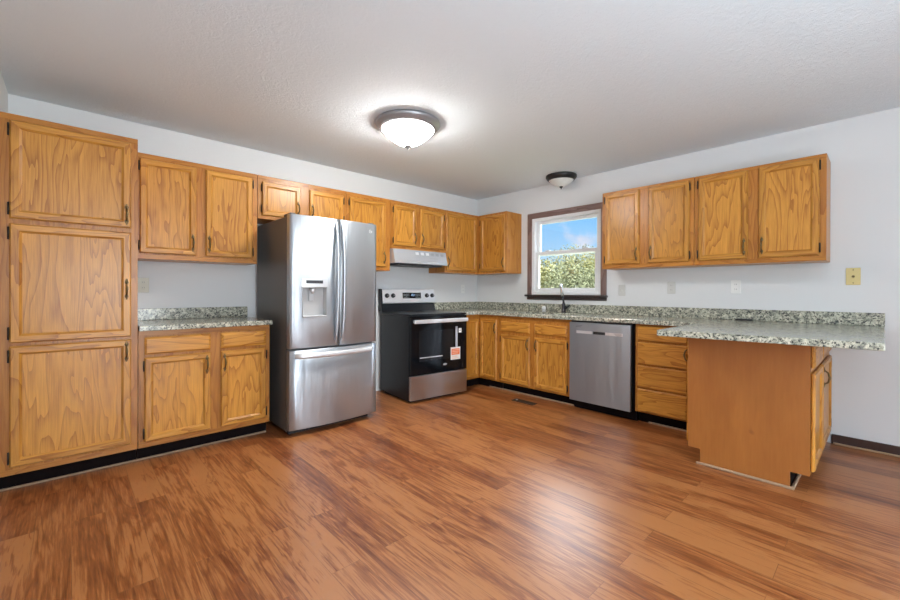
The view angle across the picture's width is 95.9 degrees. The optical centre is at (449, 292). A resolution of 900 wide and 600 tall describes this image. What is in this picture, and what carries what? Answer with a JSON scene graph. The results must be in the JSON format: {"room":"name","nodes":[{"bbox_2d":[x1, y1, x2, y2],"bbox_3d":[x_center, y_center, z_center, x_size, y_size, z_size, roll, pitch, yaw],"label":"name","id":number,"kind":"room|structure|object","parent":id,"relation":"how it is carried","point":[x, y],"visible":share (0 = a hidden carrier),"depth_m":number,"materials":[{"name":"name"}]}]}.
{"room":"kitchen","nodes":[
{"label":"kitchen","id":0,"kind":"room"},
{"bbox_2d":[0,70,7,112],"bbox_3d":[-0.510,-0.077,0.016,0.120,2.440,7.200,0,0,-43],"label":"wall","id":1,"kind":"structure","parent":0,"point":[3,91],"depth_m":2.50,"materials":[{"name":"white paint"}]},
{"bbox_2d":[0,430,265,491],"bbox_3d":[-2.021,1.125,2.795,1.450,0.012,0.014,0,0,-43],"label":"trim","id":2,"kind":"structure","parent":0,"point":[188,448],"depth_m":2.67,"materials":[{"name":"brown"}]},
{"bbox_2d":[8,94,476,390],"bbox_3d":[-1.311,-0.090,4.278,4.770,2.440,0.120,0,0,-43],"label":"wall","id":3,"kind":"structure","parent":0,"point":[171,284],"depth_m":3.60,"materials":[{"name":"white paint"}]},
{"bbox_2d":[138,278,148,291],"bbox_3d":[-2.397,-0.056,3.174,0.072,0.116,0.007,0,0,-43],"label":"wall outlet","id":4,"kind":"object","parent":3,"relation":"attached to","point":[143,283],"visible":0.9,"depth_m":3.17,"materials":[{"name":"beige plastic"}]},
{"bbox_2d":[138,306,246,319],"bbox_3d":[-2.148,0.174,3.397,0.844,0.090,0.020,0,0,-43],"label":"backsplash","id":5,"kind":"structure","parent":3,"relation":"attached to","point":[200,312],"depth_m":3.38,"materials":[{"name":"stone"}]},
{"bbox_2d":[138,152,256,264],"bbox_3d":[-2.034,-0.623,3.268,0.836,0.762,0.357,0,0,-43],"label":"upper cabinet","id":6,"kind":"object","parent":3,"relation":"attached to","point":[189,212],"visible":0.99,"depth_m":3.14,"materials":[{"name":"brown wood"}]},
{"bbox_2d":[257,175,345,223],"bbox_3d":[-1.421,-0.817,3.840,0.832,0.372,0.357,0,0,-43],"label":"upper cabinet","id":7,"kind":"object","parent":3,"relation":"attached to","point":[276,197],"visible":0.82,"depth_m":3.68,"materials":[{"name":"brown wood"}]},
{"bbox_2d":[346,191,389,271],"bbox_3d":[-0.924,-0.617,4.306,0.522,0.772,0.357,0,0,-43],"label":"upper cabinet","id":8,"kind":"object","parent":3,"relation":"attached to","point":[361,208],"visible":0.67,"depth_m":4.28,"materials":[{"name":"brown wood"}]},
{"bbox_2d":[390,200,444,252],"bbox_3d":[-0.441,-0.739,4.757,0.794,0.528,0.357,0,0,-43],"label":"upper cabinet","id":9,"kind":"object","parent":3,"relation":"attached to","point":[412,226],"visible":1,"depth_m":4.64,"materials":[{"name":"brown wood"}]},
{"bbox_2d":[390,248,446,267],"bbox_3d":[-0.439,-0.386,4.747,0.765,0.175,0.374,0,0,-43],"label":"range hood","id":10,"kind":"object","parent":3,"relation":"attached to","point":[398,257],"visible":0.91,"depth_m":4.59,"materials":[{"name":"silver metal"}]},
{"bbox_2d":[461,285,464,292],"bbox_3d":[0.176,-0.044,5.579,0.072,0.116,0.007,0,0,-43],"label":"wall outlet","id":11,"kind":"object","parent":3,"relation":"attached to","point":[462,286],"visible":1,"depth_m":5.58,"materials":[{"name":"white plastic"}]},
{"bbox_2d":[429,210,520,274],"bbox_3d":[0.323,-0.620,5.185,0.898,0.762,0.775,0,0,-43],"label":"upper cabinet","id":12,"kind":"object","parent":3,"relation":"attached to","point":[489,244],"visible":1,"depth_m":5.12,"materials":[{"name":"brown wood"}]},
{"bbox_2d":[0,384,899,599],"bbox_3d":[1.184,1.195,1.607,4.770,0.100,7.440,0,0,-43],"label":"floor","id":13,"kind":"structure","parent":0,"point":[477,492],"depth_m":2.05,"materials":[{"name":"brown wood"}]},
{"bbox_2d":[0,111,137,488],"bbox_3d":[-2.467,0.063,2.659,0.620,2.134,0.662,0,0,-43],"label":"pantry cabinet","id":14,"kind":"object","parent":13,"relation":"on","point":[69,194],"visible":1,"depth_m":2.43,"materials":[{"name":"brown wood"}]},
{"bbox_2d":[137,325,268,458],"bbox_3d":[-1.935,0.694,3.159,0.834,0.874,0.662,0,0,-43],"label":"base cabinet","id":15,"kind":"object","parent":13,"relation":"on","point":[199,386],"visible":1,"depth_m":2.91,"materials":[{"name":"brown wood"}]},
{"bbox_2d":[138,316,272,330],"bbox_3d":[-1.934,0.238,3.168,0.844,0.034,0.647,0,0,-43],"label":"countertop","id":16,"kind":"structure","parent":15,"relation":"on","point":[193,323],"depth_m":3.00,"materials":[{"name":"stone"}]},
{"bbox_2d":[257,212,375,433],"bbox_3d":[-1.184,0.254,3.654,0.784,1.756,0.848,0,0,-43],"label":"refrigerator","id":17,"kind":"object","parent":13,"relation":"on","point":[316,276],"visible":0.99,"depth_m":3.35,"materials":[{"name":"grey metal"}]},
{"bbox_2d":[378,289,467,401],"bbox_3d":[-0.298,0.548,4.570,0.747,1.168,0.729,0,0,-38],"label":"stove","id":18,"kind":"object","parent":13,"relation":"on","point":[417,339],"visible":1,"depth_m":4.34,"materials":[{"name":"black metal"}]},
{"bbox_2d":[380,310,466,316],"bbox_3d":[-0.302,0.236,4.576,0.747,0.022,0.635,0,0,-38],"label":"cooktop","id":19,"kind":"object","parent":18,"relation":"in","point":[383,313],"depth_m":4.47,"materials":[{"name":"grey glass"}]},
{"bbox_2d":[451,326,459,359],"bbox_3d":[0.061,0.554,4.439,0.132,0.360,0.003,0,0,-38],"label":"tag","id":20,"kind":"object","parent":18,"relation":"hanging from","point":[455,351],"visible":1,"depth_m":4.45,"materials":[{"name":"white paper"}]},
{"bbox_2d":[465,314,502,387],"bbox_3d":[0.363,0.701,5.133,0.909,0.865,0.917,0,0,-43],"label":"base cabinet","id":21,"kind":"object","parent":13,"relation":"on","point":[482,365],"visible":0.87,"depth_m":4.82,"materials":[{"name":"brown wood"}]},
{"bbox_2d":[512,398,536,404],"bbox_3d":[0.766,1.131,4.200,0.090,0.012,0.260,0,0,-43],"label":"floor vent","id":22,"kind":"object","parent":13,"relation":"in","point":[516,399],"visible":1,"depth_m":4.20,"materials":[{"name":"brown metal"}]},
{"bbox_2d":[499,316,573,403],"bbox_3d":[1.083,0.704,4.543,0.662,0.865,0.922,0,0,-43],"label":"base cabinet","id":23,"kind":"object","parent":13,"relation":"on","point":[534,353],"visible":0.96,"depth_m":4.31,"materials":[{"name":"brown wood"}]},
{"bbox_2d":[439,308,884,350],"bbox_3d":[1.186,0.254,3.816,1.507,0.038,3.961,0,0,-43],"label":"countertop","id":24,"kind":"structure","parent":23,"relation":"on","point":[861,337],"depth_m":2.67,"materials":[{"name":"stone"}]},
{"bbox_2d":[559,284,569,312],"bbox_3d":[1.316,0.068,4.620,0.085,0.330,0.127,0,0,-43],"label":"faucet","id":25,"kind":"object","parent":24,"relation":"on","point":[564,307],"visible":1,"depth_m":4.63,"materials":[{"name":"grey metal"}]},
{"bbox_2d":[735,318,752,320],"bbox_3d":[2.480,0.231,3.429,0.045,0.017,0.126,0,0,-43],"label":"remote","id":26,"kind":"object","parent":24,"relation":"on","point":[740,319],"visible":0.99,"depth_m":3.41,"materials":[{"name":"black plastic"}]},
{"bbox_2d":[489,385,686,431],"bbox_3d":[1.253,1.132,4.053,0.015,0.014,2.280,0,0,-43],"label":"trim","id":27,"kind":"structure","parent":13,"relation":"on","point":[489,385],"depth_m":4.18,"materials":[{"name":"brown"}]},
{"bbox_2d":[569,320,637,420],"bbox_3d":[1.613,0.709,3.974,0.633,0.862,0.615,0,0,-43],"label":"dishwasher","id":28,"kind":"object","parent":13,"relation":"on","point":[602,354],"visible":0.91,"depth_m":3.73,"materials":[{"name":"silver metal"}]},
{"bbox_2d":[635,324,687,429],"bbox_3d":[2.030,0.710,3.557,0.626,0.865,0.556,0,0,-43],"label":"base cabinet","id":29,"kind":"object","parent":13,"relation":"on","point":[661,366],"visible":0.57,"depth_m":3.40,"materials":[{"name":"brown wood"}]},
{"bbox_2d":[683,338,831,486],"bbox_3d":[2.252,0.712,2.926,1.163,0.865,0.734,0,0,-43],"label":"base cabinet","id":30,"kind":"object","parent":13,"relation":"on","point":[760,410],"visible":0.98,"depth_m":2.51,"materials":[{"name":"brown wood"}]},
{"bbox_2d":[0,0,899,199],"bbox_3d":[1.192,-1.345,1.601,4.770,0.100,7.440,0,0,-43],"label":"ceiling","id":31,"kind":"structure","parent":0,"point":[520,93],"depth_m":2.40,"materials":[{"name":"white paint"}]},
{"bbox_2d":[375,109,439,149],"bbox_3d":[-0.324,-1.199,3.129,0.498,0.209,0.498,0,0,-43],"label":"ceiling lamp","id":32,"kind":"object","parent":31,"relation":"attached to","point":[408,128],"visible":1,"depth_m":3.00,"materials":[{"name":"white glass"}]},
{"bbox_2d":[546,171,576,188],"bbox_3d":[1.242,-1.224,4.535,0.336,0.155,0.336,0,0,-43],"label":"ceiling lamp","id":33,"kind":"object","parent":31,"relation":"attached to","point":[559,179],"visible":1,"depth_m":4.44,"materials":[{"name":"white glass"}]},
{"bbox_2d":[477,107,899,445],"bbox_3d":[2.928,-0.074,3.148,0.120,2.440,7.320,0,0,-43],"label":"wall","id":34,"kind":"structure","parent":0,"point":[863,151],"depth_m":3.10,"materials":[{"name":"white paint"}]},
{"bbox_2d":[524,294,607,300],"bbox_3d":[1.317,0.062,4.745,0.049,0.061,1.073,0,0,-43],"label":"window sill","id":35,"kind":"structure","parent":34,"relation":"attached to","point":[537,297],"depth_m":4.66,"materials":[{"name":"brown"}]},
{"bbox_2d":[527,202,606,294],"bbox_3d":[1.375,-0.473,4.789,0.128,1.011,1.035,0,0,-43],"label":"window","id":36,"kind":"structure","parent":34,"relation":"in","point":[537,223],"depth_m":4.81,"materials":[{"name":"white plastic"}]},
{"bbox_2d":[618,285,624,295],"bbox_3d":[1.799,-0.020,4.255,0.015,0.116,0.072,0,0,-43],"label":"light switch","id":37,"kind":"object","parent":34,"relation":"attached to","point":[621,289],"visible":1,"depth_m":4.26,"materials":[{"name":"grey plastic"}]},
{"bbox_2d":[602,177,700,269],"bbox_3d":[1.910,-0.612,3.884,0.357,0.762,0.824,0,0,-43],"label":"upper cabinet","id":38,"kind":"object","parent":34,"relation":"attached to","point":[650,226],"visible":0.98,"depth_m":3.76,"materials":[{"name":"brown wood"}]},
{"bbox_2d":[434,302,884,326],"bbox_3d":[1.404,0.188,4.020,0.909,0.094,3.961,0,0,-43],"label":"backsplash","id":39,"kind":"structure","parent":34,"relation":"attached to","point":[819,317],"depth_m":3.71,"materials":[{"name":"stone"}]},
{"bbox_2d":[667,282,675,293],"bbox_3d":[2.130,-0.043,3.907,0.007,0.116,0.072,0,0,-43],"label":"wall outlet","id":40,"kind":"object","parent":34,"relation":"attached to","point":[670,285],"visible":1,"depth_m":3.90,"materials":[{"name":"grey plastic"}]},
{"bbox_2d":[731,280,740,293],"bbox_3d":[2.483,-0.046,3.529,0.007,0.116,0.072,0,0,-43],"label":"wall outlet","id":41,"kind":"object","parent":34,"relation":"attached to","point":[735,284],"visible":1,"depth_m":3.53,"materials":[{"name":"white plastic"}]},
{"bbox_2d":[694,153,830,266],"bbox_3d":[2.479,-0.609,3.275,0.357,0.762,0.836,0,0,-43],"label":"upper cabinet","id":42,"kind":"object","parent":34,"relation":"attached to","point":[777,212],"visible":1,"depth_m":3.13,"materials":[{"name":"brown wood"}]},
{"bbox_2d":[846,268,860,284],"bbox_3d":[2.975,-0.116,2.997,0.015,0.126,0.078,0,0,-43],"label":"wall jack","id":43,"kind":"object","parent":34,"relation":"attached to","point":[853,275],"visible":1,"depth_m":3.00,"materials":[{"name":"beige plastic"}]},
{"bbox_2d":[831,434,899,457],"bbox_3d":[4.088,1.117,1.796,0.029,0.072,3.509,0,0,-43],"label":"baseboard","id":44,"kind":"structure","parent":34,"relation":"attached to","point":[876,447],"depth_m":2.94,"materials":[{"name":"brown"}]},
{"bbox_2d":[696,461,800,489],"bbox_3d":[2.224,1.137,2.910,1.131,0.016,0.505,0,0,-43],"label":"trim","id":45,"kind":"structure","parent":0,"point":[798,476],"depth_m":2.48,"materials":[{"name":"brown wood"}]},
{"label":"outside","id":46,"kind":"structure","parent":0,"visible":0},
{"bbox_3d":[22.917,1.792,40.543,79.600,0.150,100.000,0,0,-43],"label":"ground","id":47,"kind":"structure","parent":46,"visible":0},
{"bbox_2d":[540,258,571,287],"bbox_3d":[3.176,0.176,15.908,3.787,3.094,3.798,0,0,-43],"label":"tree","id":48,"kind":"object","parent":47,"relation":"on","point":[543,269],"visible":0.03,"depth_m":14.19,"materials":[{"name":"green plant"}]},
{"bbox_2d":[540,244,594,286],"bbox_3d":[8.182,-0.698,26.740,6.749,4.815,6.712,0,0,-43],"label":"tree","id":49,"kind":"object","parent":47,"relation":"on","point":[592,259],"visible":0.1,"depth_m":25.72,"materials":[{"name":"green plant"}]},
{"bbox_2d":[543,256,594,287],"bbox_3d":[3.292,0.421,10.235,2.095,2.637,2.044,0,0,-43],"label":"tree","id":50,"kind":"object","parent":47,"relation":"on","point":[563,279],"visible":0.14,"depth_m":9.98,"materials":[{"name":"green plant"}]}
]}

